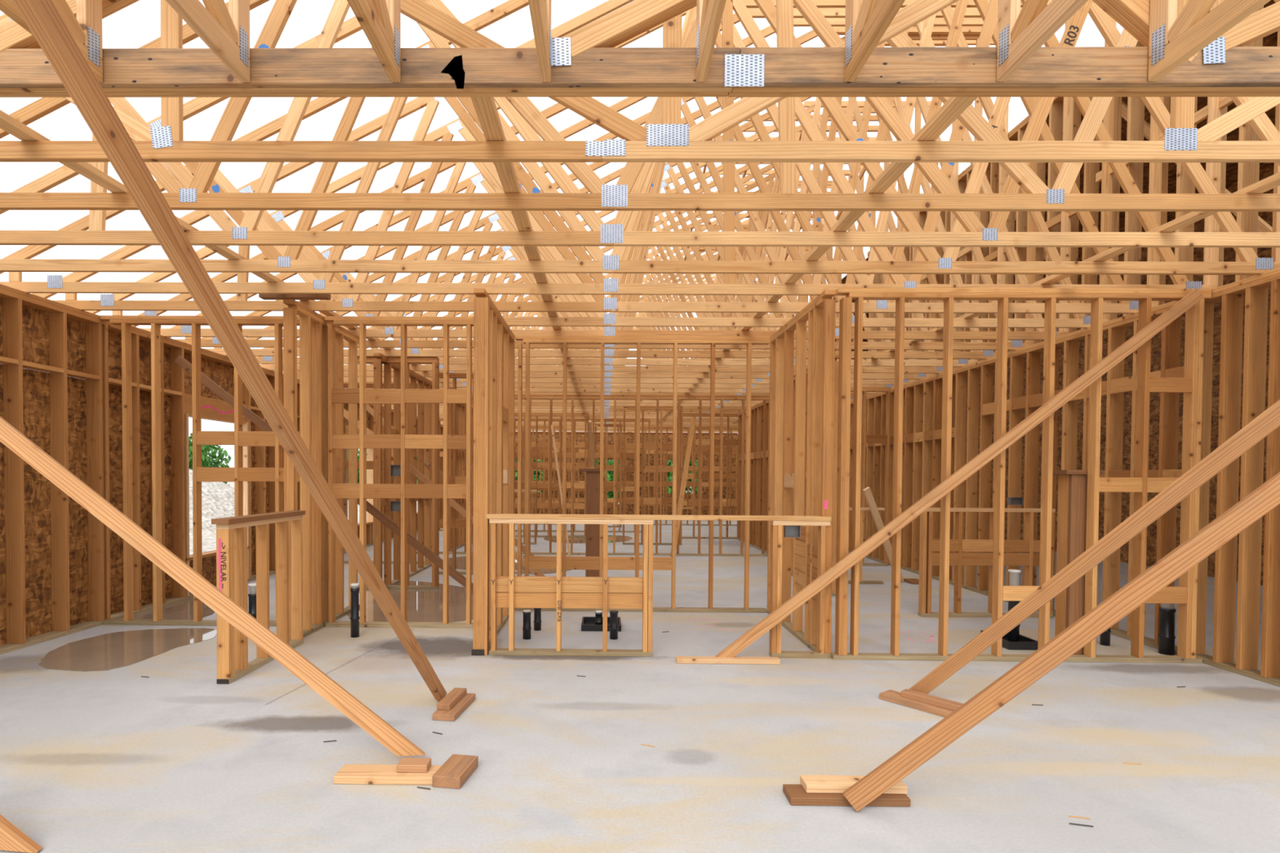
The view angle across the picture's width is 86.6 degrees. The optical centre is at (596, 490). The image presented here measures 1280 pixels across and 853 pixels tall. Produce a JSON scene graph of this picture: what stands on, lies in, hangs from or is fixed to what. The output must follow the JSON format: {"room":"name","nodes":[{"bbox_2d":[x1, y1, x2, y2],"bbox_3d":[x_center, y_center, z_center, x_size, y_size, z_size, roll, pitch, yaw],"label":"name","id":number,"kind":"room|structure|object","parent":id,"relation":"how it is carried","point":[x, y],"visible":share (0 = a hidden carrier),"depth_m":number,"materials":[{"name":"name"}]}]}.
{"room":"construction site","nodes":[
{"label":"construction site","id":0,"kind":"room"},
{"bbox_2d":[0,284,443,654],"bbox_3d":[-4.889,-0.297,12.758,0.153,3.100,22.600,0,1,1],"label":"wall","id":1,"kind":"structure","parent":0,"point":[61,567],"depth_m":6.66,"materials":[{"name":"brown wood"}]},
{"bbox_2d":[31,0,1163,313],"bbox_3d":[-0.154,-3.185,6.346,10.773,3.048,0.040,0,1,1],"label":"roof truss","id":2,"kind":"object","parent":1,"relation":"on","point":[107,302],"visible":0.6,"depth_m":6.34,"materials":[{"name":"wood"}]},
{"bbox_2d":[84,0,1116,328],"bbox_3d":[-0.146,-3.350,6.953,10.773,3.353,0.040,0,1,1],"label":"roof truss","id":3,"kind":"object","parent":1,"relation":"on","point":[445,132],"visible":0.41,"depth_m":6.94,"materials":[{"name":"wood"}]},
{"bbox_2d":[168,17,1038,350],"bbox_3d":[-0.129,-3.681,8.166,10.773,3.963,0.040,0,1,1],"label":"roof truss","id":4,"kind":"object","parent":1,"relation":"on","point":[469,183],"visible":0.24,"depth_m":8.15,"materials":[{"name":"wood"}]},
{"bbox_2d":[273,97,938,379],"bbox_3d":[-0.096,-4.186,10.596,10.773,4.873,0.040,0,1,1],"label":"roof truss","id":5,"kind":"object","parent":1,"relation":"on","point":[500,251],"visible":0.3,"depth_m":10.59,"materials":[{"name":"wood"}]},
{"bbox_2d":[254,45,958,373],"bbox_3d":[-0.104,-4.174,9.986,10.773,4.873,0.040,0,1,1],"label":"roof truss","id":6,"kind":"object","parent":1,"relation":"on","point":[857,115],"visible":0.21,"depth_m":9.99,"materials":[{"name":"wood"}]},
{"bbox_2d":[804,33,995,107],"bbox_3d":[4.418,-6.217,9.723,2.682,0.732,3.668,0,1,1],"label":"lattice","id":7,"kind":"object","parent":6,"relation":"attached to","point":[936,42],"visible":0.03,"depth_m":9.54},
{"bbox_2d":[382,212,832,409],"bbox_3d":[-0.036,-4.288,15.475,10.773,4.873,0.040,0,1,1],"label":"roof truss","id":8,"kind":"object","parent":1,"relation":"on","point":[745,215],"visible":0.06,"depth_m":15.47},
{"bbox_2d":[391,217,824,412],"bbox_3d":[-0.028,-4.301,16.084,10.773,4.873,0.040,0,1,1],"label":"roof truss","id":9,"kind":"object","parent":1,"relation":"on","point":[745,222],"visible":0.13,"depth_m":16.08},
{"bbox_2d":[440,274,775,426],"bbox_3d":[0.024,-4.390,20.353,10.773,4.873,0.040,0,1,1],"label":"roof truss","id":10,"kind":"object","parent":1,"relation":"on","point":[713,277],"visible":0.06,"depth_m":20.35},
{"bbox_2d":[297,98,920,384],"bbox_3d":[-0.089,-4.199,11.206,10.773,4.873,0.040,0,1,1],"label":"roof truss","id":11,"kind":"object","parent":1,"relation":"on","point":[664,184],"visible":0.26,"depth_m":11.19,"materials":[{"name":"wood"}]},
{"bbox_2d":[416,253,801,418],"bbox_3d":[-0.006,-4.339,17.914,10.773,4.873,0.040,0,1,1],"label":"roof truss","id":12,"kind":"object","parent":1,"relation":"on","point":[644,297],"visible":0.08,"depth_m":17.91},
{"bbox_2d":[440,256,782,424],"bbox_3d":[0.017,-4.377,19.743,10.773,4.873,0.040,0,1,1],"label":"roof truss","id":13,"kind":"object","parent":1,"relation":"on","point":[711,274],"visible":0.04,"depth_m":19.74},
{"bbox_2d":[0,0,1224,295],"bbox_3d":[-0.163,-3.020,5.740,10.773,2.743,0.040,0,1,1],"label":"roof truss","id":14,"kind":"object","parent":1,"relation":"on","point":[55,283],"visible":0.53,"depth_m":5.74,"materials":[{"name":"brown"}]},
{"bbox_2d":[416,228,808,416],"bbox_3d":[-0.013,-4.326,17.304,10.773,4.873,0.040,0,1,1],"label":"roof truss","id":15,"kind":"object","parent":1,"relation":"on","point":[648,296],"visible":0.05,"depth_m":17.31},
{"bbox_2d":[244,35,982,366],"bbox_3d":[-0.112,-4.011,9.380,10.773,4.573,0.040,0,1,1],"label":"roof truss","id":16,"kind":"object","parent":1,"relation":"on","point":[486,221],"visible":0.34,"depth_m":9.38,"materials":[{"name":"wood"}]},
{"bbox_2d":[416,217,813,413],"bbox_3d":[-0.021,-4.314,16.694,10.773,4.873,0.040,0,1,1],"label":"roof truss","id":17,"kind":"object","parent":1,"relation":"on","point":[645,279],"visible":0.09,"depth_m":16.70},
{"bbox_2d":[343,125,889,393],"bbox_3d":[-0.073,-4.225,12.425,10.773,4.873,0.040,0,1,1],"label":"roof truss","id":18,"kind":"object","parent":1,"relation":"on","point":[871,128],"visible":0.19,"depth_m":12.42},
{"bbox_2d":[439,273,795,420],"bbox_3d":[0.002,-4.352,18.524,10.773,4.873,0.040,0,1,1],"label":"roof truss","id":19,"kind":"object","parent":1,"relation":"on","point":[641,300],"visible":0.05,"depth_m":18.52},
{"bbox_2d":[369,164,875,397],"bbox_3d":[-0.066,-4.237,13.035,10.773,4.873,0.040,0,1,1],"label":"roof truss","id":20,"kind":"object","parent":1,"relation":"on","point":[656,224],"visible":0.19,"depth_m":13.01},
{"bbox_2d":[343,107,904,388],"bbox_3d":[-0.081,-4.212,11.816,10.773,4.873,0.040,0,1,1],"label":"roof truss","id":21,"kind":"object","parent":1,"relation":"on","point":[512,276],"visible":0.15,"depth_m":11.82,"materials":[{"name":"wood"}]},
{"bbox_2d":[0,0,1279,97],"bbox_3d":[-0.211,-2.312,2.711,10.718,1.451,0.115,0,1,1],"label":"truss","id":22,"kind":"object","parent":1,"relation":"on","point":[586,62],"visible":0.9,"depth_m":2.67,"materials":[{"name":"brown wood"}]},
{"bbox_2d":[0,0,102,82],"bbox_3d":[-1.987,-2.286,1.392,0.040,1.389,2.566,0,1,1],"label":"truss","id":23,"kind":"object","parent":22,"relation":"attached to","point":[86,28],"visible":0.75,"depth_m":2.60,"materials":[{"name":"wood"}]},
{"bbox_2d":[165,0,249,82],"bbox_3d":[-1.400,-2.283,1.385,0.040,1.389,2.566,0,1,1],"label":"truss","id":24,"kind":"object","parent":22,"relation":"attached to","point":[226,33],"visible":1,"depth_m":2.50,"materials":[{"name":"wood"}]},
{"bbox_2d":[346,0,400,82],"bbox_3d":[-0.803,-2.279,1.378,0.040,1.389,2.566,0,1,1],"label":"truss","id":25,"kind":"object","parent":22,"relation":"attached to","point":[380,20],"visible":1,"depth_m":2.49,"materials":[{"name":"wood"}]},
{"bbox_2d":[528,0,551,82],"bbox_3d":[-0.209,-2.275,1.370,0.040,1.389,2.566,0,1,1],"label":"truss","id":26,"kind":"object","parent":22,"relation":"attached to","point":[540,10],"visible":1,"depth_m":2.45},
{"bbox_2d":[696,0,726,81],"bbox_3d":[0.396,-2.271,1.363,0.040,1.389,2.566,0,1,1],"label":"truss","id":27,"kind":"object","parent":22,"relation":"attached to","point":[709,13],"visible":1,"depth_m":2.45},
{"bbox_2d":[844,0,905,81],"bbox_3d":[0.976,-2.268,1.356,0.040,1.389,2.566,0,1,1],"label":"truss","id":28,"kind":"object","parent":22,"relation":"attached to","point":[866,21],"visible":1,"depth_m":2.47,"materials":[{"name":"wood"}]},
{"bbox_2d":[996,0,1088,81],"bbox_3d":[1.567,-2.264,1.349,0.040,1.389,2.566,0,1,1],"label":"truss","id":29,"kind":"object","parent":22,"relation":"attached to","point":[1021,33],"visible":1,"depth_m":2.48,"materials":[{"name":"wood"}]},
{"bbox_2d":[1147,0,1271,81],"bbox_3d":[2.152,-2.260,1.342,0.040,1.389,2.566,0,1,1],"label":"truss","id":30,"kind":"object","parent":22,"relation":"attached to","point":[1174,40],"visible":1,"depth_m":2.47,"materials":[{"name":"wood"}]},
{"bbox_2d":[0,0,1279,162],"bbox_3d":[-0.199,-2.334,3.313,10.769,1.473,0.041,0,1,1],"label":"roof truss","id":31,"kind":"object","parent":1,"relation":"on","point":[671,140],"visible":0.89,"depth_m":3.30,"materials":[{"name":"wood"}]},
{"bbox_2d":[0,110,413,364],"bbox_3d":[-2.689,-1.916,11.412,0.098,0.038,17.170,0,1,1],"label":"brace","id":32,"kind":"object","parent":31,"relation":"on","point":[9,124],"visible":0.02,"depth_m":3.78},
{"bbox_2d":[0,0,1279,211],"bbox_3d":[-0.188,-2.524,3.920,10.773,1.828,0.040,0,1,1],"label":"roof truss","id":33,"kind":"object","parent":1,"relation":"on","point":[1038,197],"visible":0.72,"depth_m":3.91,"materials":[{"name":"wood"}]},
{"bbox_2d":[866,172,1279,359],"bbox_3d":[3.861,-1.874,11.332,0.098,0.038,17.170,0,1,1],"label":"brace","id":34,"kind":"object","parent":33,"relation":"on","point":[1271,182],"visible":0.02,"depth_m":4.42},
{"bbox_2d":[0,0,1279,247],"bbox_3d":[-0.180,-2.689,4.527,10.773,2.133,0.040,0,1,1],"label":"roof truss","id":35,"kind":"object","parent":1,"relation":"on","point":[976,235],"visible":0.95,"depth_m":4.52,"materials":[{"name":"brown"}]},
{"bbox_2d":[471,97,573,365],"bbox_3d":[-0.389,-1.901,11.383,0.098,0.038,17.170,0,1,1],"label":"brace","id":36,"kind":"object","parent":35,"relation":"on","point":[486,109],"visible":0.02,"depth_m":3.68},
{"bbox_2d":[715,97,977,359],"bbox_3d":[1.711,-1.888,11.358,0.098,0.038,17.170,0,1,1],"label":"brace","id":37,"kind":"object","parent":35,"relation":"on","point":[953,107],"visible":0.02,"depth_m":3.65,"materials":[{"name":"wood"}]},
{"bbox_2d":[0,0,1279,275],"bbox_3d":[-0.171,-2.855,5.133,10.773,2.438,0.040,0,1,1],"label":"roof truss","id":38,"kind":"object","parent":1,"relation":"on","point":[1251,264],"visible":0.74,"depth_m":5.13,"materials":[{"name":"brown"}]},
{"bbox_2d":[450,174,852,404],"bbox_3d":[-0.051,-4.263,14.255,10.773,4.873,0.040,0,1,1],"label":"roof truss","id":39,"kind":"object","parent":1,"relation":"on","point":[711,215],"visible":0.11,"depth_m":14.26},
{"bbox_2d":[675,115,878,260],"bbox_3d":[3.580,-6.035,14.448,3.470,1.325,5.047,0,1,1],"label":"lattice","id":40,"kind":"object","parent":39,"relation":"attached to","point":[873,117],"visible":0.06,"depth_m":13.89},
{"bbox_2d":[440,164,864,400],"bbox_3d":[-0.058,-4.250,13.645,10.773,4.873,0.040,0,1,1],"label":"roof truss","id":41,"kind":"object","parent":1,"relation":"on","point":[770,177],"visible":0.09,"depth_m":13.60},
{"bbox_2d":[211,510,305,684],"bbox_3d":[-2.654,0.779,5.408,0.124,1.182,1.235,0,1,1],"label":"wall","id":42,"kind":"structure","parent":0,"point":[233,664],"depth_m":5.37,"materials":[{"name":"brown wood"}]},
{"bbox_2d":[100,315,473,627],"bbox_3d":[-3.042,-0.184,6.700,3.670,3.050,0.089,0,1,1],"label":"wall","id":43,"kind":"structure","parent":0,"point":[363,396],"depth_m":6.66,"materials":[{"name":"brown wood"}]},
{"bbox_2d":[283,298,359,640],"bbox_3d":[-2.723,-0.185,6.822,0.089,3.050,1.620,0,1,1],"label":"wall","id":44,"kind":"structure","parent":0,"point":[319,326],"depth_m":6.58,"materials":[{"name":"brown wood"}]},
{"bbox_2d":[258,293,330,300],"bbox_3d":[-2.659,-1.717,5.974,0.599,0.049,0.090,0,1,1],"label":"board","id":45,"kind":"object","parent":44,"relation":"on","point":[264,296],"visible":0.76,"depth_m":5.93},
{"bbox_2d":[343,382,424,564],"bbox_3d":[-3.833,-0.289,11.489,1.950,3.050,0.089,0,1,1],"label":"wall","id":46,"kind":"structure","parent":0,"point":[370,464],"depth_m":11.44,"materials":[{"name":"brown wood"}]},
{"bbox_2d":[357,356,439,589],"bbox_3d":[-2.662,-0.229,8.935,1.153,3.050,0.089,0,1,1],"label":"wall","id":47,"kind":"structure","parent":0,"point":[434,361],"depth_m":8.90,"materials":[{"name":"wood"}]},
{"bbox_2d":[200,26,1008,359],"bbox_3d":[-0.120,-3.846,8.773,10.773,4.268,0.040,0,1,1],"label":"roof truss","id":48,"kind":"object","parent":47,"relation":"on","point":[1001,278],"visible":0.4,"depth_m":8.76,"materials":[{"name":"wood"}]},
{"bbox_2d":[373,352,431,586],"bbox_3d":[-2.782,-0.252,10.032,0.089,3.050,2.800,0,1,1],"label":"wall","id":49,"kind":"structure","parent":0,"point":[380,358],"depth_m":9.46,"materials":[{"name":"brown wood"}]},
{"bbox_2d":[439,372,473,574],"bbox_3d":[-1.923,-0.252,10.266,1.100,3.050,0.089,0,1,1],"label":"wall","id":50,"kind":"structure","parent":0,"point":[454,523],"depth_m":10.23,"materials":[{"name":"brown wood"}]},
{"bbox_2d":[448,403,472,551],"bbox_3d":[-2.862,-0.370,15.632,0.089,3.050,4.800,0,1,1],"label":"wall","id":51,"kind":"structure","parent":0,"point":[460,407],"depth_m":14.14,"materials":[{"name":"brown wood"}]},
{"bbox_2d":[471,288,515,655],"bbox_3d":[-0.959,-0.168,6.564,0.130,3.050,1.892,0,1,1],"label":"wall","id":52,"kind":"structure","parent":0,"point":[494,344],"depth_m":5.96,"materials":[{"name":"brown wood"}]},
{"bbox_2d":[515,426,562,524],"bbox_3d":[-2.790,-0.484,21.075,3.700,3.050,0.089,0,1,1],"label":"wall","id":53,"kind":"structure","parent":0,"point":[532,449],"depth_m":21.02,"materials":[{"name":"brown wood"}]},
{"bbox_2d":[439,417,649,532],"bbox_3d":[-1.624,-0.418,18.261,6.100,3.050,0.089,0,1,1],"label":"wall","id":54,"kind":"structure","parent":0,"point":[576,455],"depth_m":18.20,"materials":[{"name":"brown wood"}]},
{"bbox_2d":[514,413,589,537],"bbox_3d":[-1.444,-0.383,16.659,2.500,3.050,0.089,0,1,1],"label":"wall","id":55,"kind":"structure","parent":0,"point":[536,444],"depth_m":16.61,"materials":[{"name":"brown wood"}]},
{"bbox_2d":[416,394,769,556],"bbox_3d":[-0.190,-0.298,12.944,7.100,3.050,0.089,0,1,1],"label":"wall","id":56,"kind":"structure","parent":0,"point":[551,397],"depth_m":12.89,"materials":[{"name":"wood"}]},
{"bbox_2d":[595,423,622,527],"bbox_3d":[0.348,-0.443,20.037,0.800,3.050,0.089,0,1,1],"label":"wall","id":57,"kind":"structure","parent":0,"point":[597,446],"depth_m":19.99,"materials":[{"name":"brown wood"}]},
{"bbox_2d":[515,431,737,515],"bbox_3d":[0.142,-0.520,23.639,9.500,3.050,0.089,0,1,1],"label":"wall","id":58,"kind":"structure","parent":0,"point":[578,500],"depth_m":23.57,"materials":[{"name":"brown wood"}]},
{"bbox_2d":[0,520,1279,852],"bbox_3d":[2.682,1.294,13.498,15.350,0.121,33.000,0,1,1],"label":"floor","id":59,"kind":"structure","parent":0,"point":[175,759],"depth_m":3.84,"materials":[{"name":"concrete"}]},
{"bbox_2d":[0,814,42,852],"bbox_3d":[-2.541,1.248,2.741,0.705,0.344,0.054,1,1,12],"label":"diagonal brace","id":60,"kind":"object","parent":59,"relation":"on","point":[11,838],"visible":1,"depth_m":2.68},
{"bbox_2d":[38,627,217,671],"bbox_3d":[-4.082,1.351,5.857,1.148,0.004,1.464,0,1,1],"label":"puddle","id":61,"kind":"object","parent":59,"relation":"on","point":[108,651],"visible":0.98,"depth_m":5.81,"materials":[{"name":"liquid"}]},
{"bbox_2d":[133,597,214,620],"bbox_3d":[-4.673,1.311,7.553,0.807,0.004,1.594,0,1,-26],"label":"puddle","id":62,"kind":"object","parent":59,"relation":"on","point":[183,610],"visible":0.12,"depth_m":7.32,"materials":[{"name":"liquid"}]},
{"bbox_2d":[0,416,425,756],"bbox_3d":[-2.897,-0.139,3.620,4.037,3.006,0.060,0,1,3],"label":"diagonal brace","id":63,"kind":"object","parent":59,"relation":"on","point":[213,597],"visible":1,"depth_m":3.57,"materials":[{"name":"wood"}]},
{"bbox_2d":[12,0,446,700],"bbox_3d":[-1.273,-0.144,2.971,0.056,3.124,3.302,1,1,9],"label":"diagonal brace","id":64,"kind":"object","parent":59,"relation":"on","point":[42,18],"visible":0.89,"depth_m":2.28,"materials":[{"name":"wood"}]},
{"bbox_2d":[248,582,256,618],"bbox_3d":[-3.409,1.131,6.746,0.115,0.411,0.115,0,1,1],"label":"drain pipe","id":65,"kind":"object","parent":59,"relation":"on","point":[252,595],"visible":0.42,"depth_m":6.70,"materials":[{"name":"black plastic"}]},
{"bbox_2d":[173,355,473,594],"bbox_3d":[-2.968,-0.115,7.787,3.763,2.851,0.045,0,1,1],"label":"diagonal brace","id":66,"kind":"object","parent":59,"relation":"on","point":[180,361],"visible":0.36,"depth_m":7.77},
{"bbox_2d":[350,582,359,637],"bbox_3d":[-2.239,1.108,6.276,0.083,0.493,0.083,0,1,1],"label":"drain pipe","id":67,"kind":"object","parent":59,"relation":"on","point":[354,590],"visible":1,"depth_m":6.25,"materials":[{"name":"black plastic"}]},
{"bbox_2d":[333,754,478,789],"bbox_3d":[-0.943,1.384,3.380,0.662,0.077,0.278,0,1,1],"label":"cleat","id":68,"kind":"object","parent":59,"relation":"on","point":[457,769],"visible":1,"depth_m":3.31,"materials":[{"name":"wood"}]},
{"bbox_2d":[268,347,545,576],"bbox_3d":[-2.813,-0.419,10.029,4.151,3.368,0.045,0,1,1],"label":"diagonal brace","id":69,"kind":"object","parent":59,"relation":"on","point":[416,473],"visible":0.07,"depth_m":10.01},
{"bbox_2d":[346,581,473,622],"bbox_3d":[-2.083,1.312,8.282,1.716,0.004,2.904,0,1,-13],"label":"puddle","id":70,"kind":"object","parent":59,"relation":"on","point":[423,605],"visible":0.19,"depth_m":7.85,"materials":[{"name":"liquid"}]},
{"bbox_2d":[366,404,534,555],"bbox_3d":[-2.340,-0.127,11.030,3.116,2.747,0.044,0,1,1],"label":"diagonal brace","id":71,"kind":"object","parent":59,"relation":"on","point":[369,408],"visible":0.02,"depth_m":11.01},
{"bbox_2d":[432,687,475,721],"bbox_3d":[-0.910,1.364,4.349,0.141,0.077,0.420,1,1,8],"label":"cleat","id":72,"kind":"object","parent":59,"relation":"on","point":[457,700],"visible":1,"depth_m":4.28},
{"bbox_2d":[442,555,571,573],"bbox_3d":[-1.506,1.246,11.614,2.520,0.004,2.468,0,1,1],"label":"puddle","id":73,"kind":"object","parent":59,"relation":"on","point":[460,561],"visible":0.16,"depth_m":11.15,"materials":[{"name":"liquid"}]},
{"bbox_2d":[522,609,531,639],"bbox_3d":[-0.643,1.235,6.246,0.083,0.259,0.083,0,1,1],"label":"drain pipe","id":74,"kind":"object","parent":59,"relation":"on","point":[526,628],"visible":1,"depth_m":6.21,"materials":[{"name":"black plastic"}]},
{"bbox_2d":[551,424,570,556],"bbox_3d":[-0.667,0.001,12.612,0.385,2.447,0.039,0,1,1],"label":"diagonal brace","id":75,"kind":"object","parent":59,"relation":"on","point":[552,425],"visible":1,"depth_m":12.59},
{"bbox_2d":[543,535,632,543],"bbox_3d":[-0.198,1.157,16.230,2.154,0.004,2.138,0,1,1],"label":"puddle","id":76,"kind":"object","parent":59,"relation":"on","point":[618,538],"visible":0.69,"depth_m":16.10,"materials":[{"name":"liquid"}]},
{"bbox_2d":[578,468,599,577],"bbox_3d":[-0.082,0.518,8.699,0.293,1.597,0.230,0,1,1],"label":"post","id":77,"kind":"object","parent":59,"relation":"on","point":[593,475],"visible":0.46,"depth_m":8.61,"materials":[{"name":"brown wood"}]},
{"bbox_2d":[581,616,621,631],"bbox_3d":[0.047,1.329,6.759,0.388,0.059,0.393,0,1,1],"label":"box","id":78,"kind":"object","parent":59,"relation":"on","point":[588,624],"visible":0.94,"depth_m":6.57,"materials":[{"name":"black plastic"}]},
{"bbox_2d":[609,610,617,639],"bbox_3d":[0.159,1.242,6.267,0.083,0.254,0.083,0,1,1],"label":"drain pipe","id":79,"kind":"object","parent":59,"relation":"on","point":[613,614],"visible":1,"depth_m":6.24,"materials":[{"name":"black plastic"}]},
{"bbox_2d":[670,417,696,556],"bbox_3d":[1.619,-0.069,12.682,0.463,2.611,0.039,0,1,1],"label":"diagonal brace","id":80,"kind":"object","parent":59,"relation":"on","point":[692,424],"visible":0.79,"depth_m":12.66,"materials":[{"name":"brown wood"}]},
{"bbox_2d":[675,656,780,664],"bbox_3d":[1.059,1.372,5.483,0.828,0.038,0.089,0,1,1],"label":"cleat","id":81,"kind":"object","parent":59,"relation":"on","point":[679,660],"visible":1,"depth_m":5.44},
{"bbox_2d":[782,774,910,806],"bbox_3d":[1.164,1.403,3.170,0.550,0.075,0.155,0,1,1],"label":"cleat","id":82,"kind":"object","parent":59,"relation":"on","point":[813,790],"visible":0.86,"depth_m":3.13,"materials":[{"name":"wood"}]},
{"bbox_2d":[862,486,904,581],"bbox_3d":[4.031,0.629,9.491,1.087,1.377,0.078,-1,2,-39],"label":"diagonal brace","id":83,"kind":"object","parent":59,"relation":"on","point":[867,491],"visible":0.57,"depth_m":9.33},
{"bbox_2d":[879,688,963,717],"bbox_3d":[2.132,1.381,4.440,0.140,0.077,0.520,-1,2,-37],"label":"cleat","id":84,"kind":"object","parent":59,"relation":"on","point":[942,707],"visible":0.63,"depth_m":4.41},
{"bbox_2d":[715,288,1204,657],"bbox_3d":[2.887,-0.113,5.473,3.915,3.027,0.044,0,1,0],"label":"diagonal brace","id":85,"kind":"object","parent":59,"relation":"on","point":[1195,295],"visible":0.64,"depth_m":5.46,"materials":[{"name":"wood"}]},
{"bbox_2d":[980,630,1037,649],"bbox_3d":[3.759,1.359,6.168,0.278,0.069,0.450,0,1,1],"label":"box","id":86,"kind":"object","parent":59,"relation":"on","point":[1024,643],"visible":0.36,"depth_m":5.94,"materials":[{"name":"black plastic"}]},
{"bbox_2d":[1007,568,1021,641],"bbox_3d":[3.796,1.057,6.165,0.104,0.673,0.104,0,1,1],"label":"drain pipe","id":87,"kind":"object","parent":59,"relation":"on","point":[1013,635],"visible":0.47,"depth_m":6.13,"materials":[{"name":"black plastic"}]},
{"bbox_2d":[842,471,1279,812],"bbox_3d":[2.817,0.061,2.894,3.401,2.789,0.053,0,1,5],"label":"diagonal brace","id":88,"kind":"object","parent":59,"relation":"on","point":[1266,497],"visible":1,"depth_m":2.95,"materials":[{"name":"wood"}]},
{"bbox_2d":[1053,470,1103,654],"bbox_3d":[4.050,0.615,5.750,0.304,1.577,0.230,0,1,1],"label":"post","id":89,"kind":"object","parent":59,"relation":"on","point":[1072,484],"visible":0.48,"depth_m":5.67,"materials":[{"name":"brown wood"}]},
{"bbox_2d":[908,399,1279,693],"bbox_3d":[3.497,-0.666,3.112,0.039,4.158,4.033,-1,2,-42],"label":"diagonal brace","id":90,"kind":"object","parent":59,"relation":"on","point":[1268,420],"visible":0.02,"depth_m":3.78,"materials":[{"name":"wood"}]},
{"bbox_2d":[1157,603,1176,655],"bbox_3d":[4.920,1.161,5.845,0.120,0.492,0.120,0,1,1],"label":"drain pipe","id":91,"kind":"object","parent":59,"relation":"on","point":[1166,637],"visible":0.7,"depth_m":5.80,"materials":[{"name":"black plastic"}]},
{"bbox_2d":[515,335,769,613],"bbox_3d":[0.493,-0.180,7.537,2.808,3.050,0.089,0,1,1],"label":"wall","id":92,"kind":"structure","parent":0,"point":[636,562],"depth_m":7.50,"materials":[{"name":"brown wood"}]},
{"bbox_2d":[131,7,1073,340],"bbox_3d":[-0.137,-3.515,7.560,10.773,3.658,0.040,0,1,1],"label":"roof truss","id":93,"kind":"object","parent":92,"relation":"on","point":[383,331],"visible":0.29,"depth_m":7.55,"materials":[{"name":"wood"}]},
{"bbox_2d":[622,405,683,545],"bbox_3d":[1.234,-0.330,14.927,1.300,3.050,0.089,0,1,1],"label":"wall","id":94,"kind":"structure","parent":0,"point":[626,500],"depth_m":14.88,"materials":[{"name":"brown wood"}]},
{"bbox_2d":[382,185,842,406],"bbox_3d":[-0.043,-4.276,14.865,10.773,4.873,0.040,0,1,1],"label":"roof truss","id":95,"kind":"object","parent":94,"relation":"on","point":[651,255],"visible":0.12,"depth_m":14.86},
{"bbox_2d":[633,426,737,525],"bbox_3d":[3.010,-0.447,21.004,3.700,3.050,0.089,0,1,1],"label":"wall","id":96,"kind":"structure","parent":0,"point":[666,484],"depth_m":20.96,"materials":[{"name":"brown wood"}]},
{"bbox_2d":[675,413,737,538],"bbox_3d":[3.379,-0.350,16.500,2.850,3.050,0.089,0,1,1],"label":"wall","id":97,"kind":"structure","parent":0,"point":[694,476],"depth_m":16.46,"materials":[{"name":"brown wood"}]},
{"bbox_2d":[737,400,769,553],"bbox_3d":[3.426,-0.311,14.650,0.089,3.050,3.410,0,1,1],"label":"wall","id":98,"kind":"structure","parent":0,"point":[757,411],"depth_m":14.57,"materials":[{"name":"brown wood"}]},
{"bbox_2d":[767,289,839,657],"bbox_3d":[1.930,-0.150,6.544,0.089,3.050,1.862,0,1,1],"label":"wall","id":99,"kind":"structure","parent":0,"point":[820,313],"depth_m":6.23,"materials":[{"name":"brown wood"}]},
{"bbox_2d":[485,288,1211,662],"bbox_3d":[2.029,-0.131,5.620,5.892,3.050,0.133,0,1,1],"label":"wall","id":100,"kind":"structure","parent":0,"point":[1191,384],"depth_m":5.57,"materials":[{"name":"brown wood"}]},
{"bbox_2d":[848,507,884,584],"bbox_3d":[3.563,0.780,9.620,1.000,1.080,0.089,0,1,1],"label":"wall","id":101,"kind":"structure","parent":0,"point":[861,582],"depth_m":9.58,"materials":[{"name":"brown wood"}]},
{"bbox_2d":[849,386,891,565],"bbox_3d":[4.019,-0.244,11.593,1.950,3.050,0.089,0,1,1],"label":"wall","id":102,"kind":"structure","parent":0,"point":[865,438],"depth_m":11.54,"materials":[{"name":"brown wood"}]},
{"bbox_2d":[917,507,1055,617],"bbox_3d":[4.230,0.782,7.361,1.417,1.180,0.089,0,1,1],"label":"wall","id":103,"kind":"structure","parent":0,"point":[928,558],"depth_m":7.32,"materials":[{"name":"brown wood"}]},
{"bbox_2d":[833,0,1279,380],"bbox_3d":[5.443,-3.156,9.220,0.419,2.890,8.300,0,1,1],"label":"wall","id":104,"kind":"structure","parent":0,"point":[1248,174],"depth_m":7.17,"materials":[{"name":"wood"}]},
{"bbox_2d":[848,164,1279,687],"bbox_3d":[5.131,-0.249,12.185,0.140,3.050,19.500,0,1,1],"label":"wall","id":105,"kind":"structure","parent":0,"point":[922,397],"depth_m":6.40,"materials":[{"name":"brown wood"}]},
{"label":"outside","id":106,"kind":"structure","parent":0,"visible":0},
{"bbox_2d":[189,481,691,555],"bbox_3d":[0.668,0.662,55.022,160.000,0.380,170.000,0,1,1],"label":"ground","id":107,"kind":"structure","parent":106,"point":[208,541],"depth_m":16.45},
{"bbox_2d":[188,432,231,485],"bbox_3d":[-25.583,-1.366,27.770,7.713,5.022,30.904,0,1,1],"label":"tree line","id":108,"kind":"object","parent":107,"relation":"on","point":[206,461],"visible":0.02,"depth_m":39.72,"materials":[{"name":"green plant"}]},
{"bbox_2d":[189,469,235,536],"bbox_3d":[-14.243,0.096,21.184,9.000,2.027,14.000,0,1,1],"label":"mound","id":109,"kind":"object","parent":107,"relation":"on","point":[217,497],"visible":0.16,"depth_m":20.34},
{"bbox_2d":[347,448,697,499],"bbox_3d":[1.105,-1.573,45.946,40.687,5.005,7.538,0,1,1],"label":"tree line","id":110,"kind":"object","parent":107,"relation":"on","point":[610,473],"visible":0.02,"depth_m":44.00,"materials":[{"name":"green plant"}]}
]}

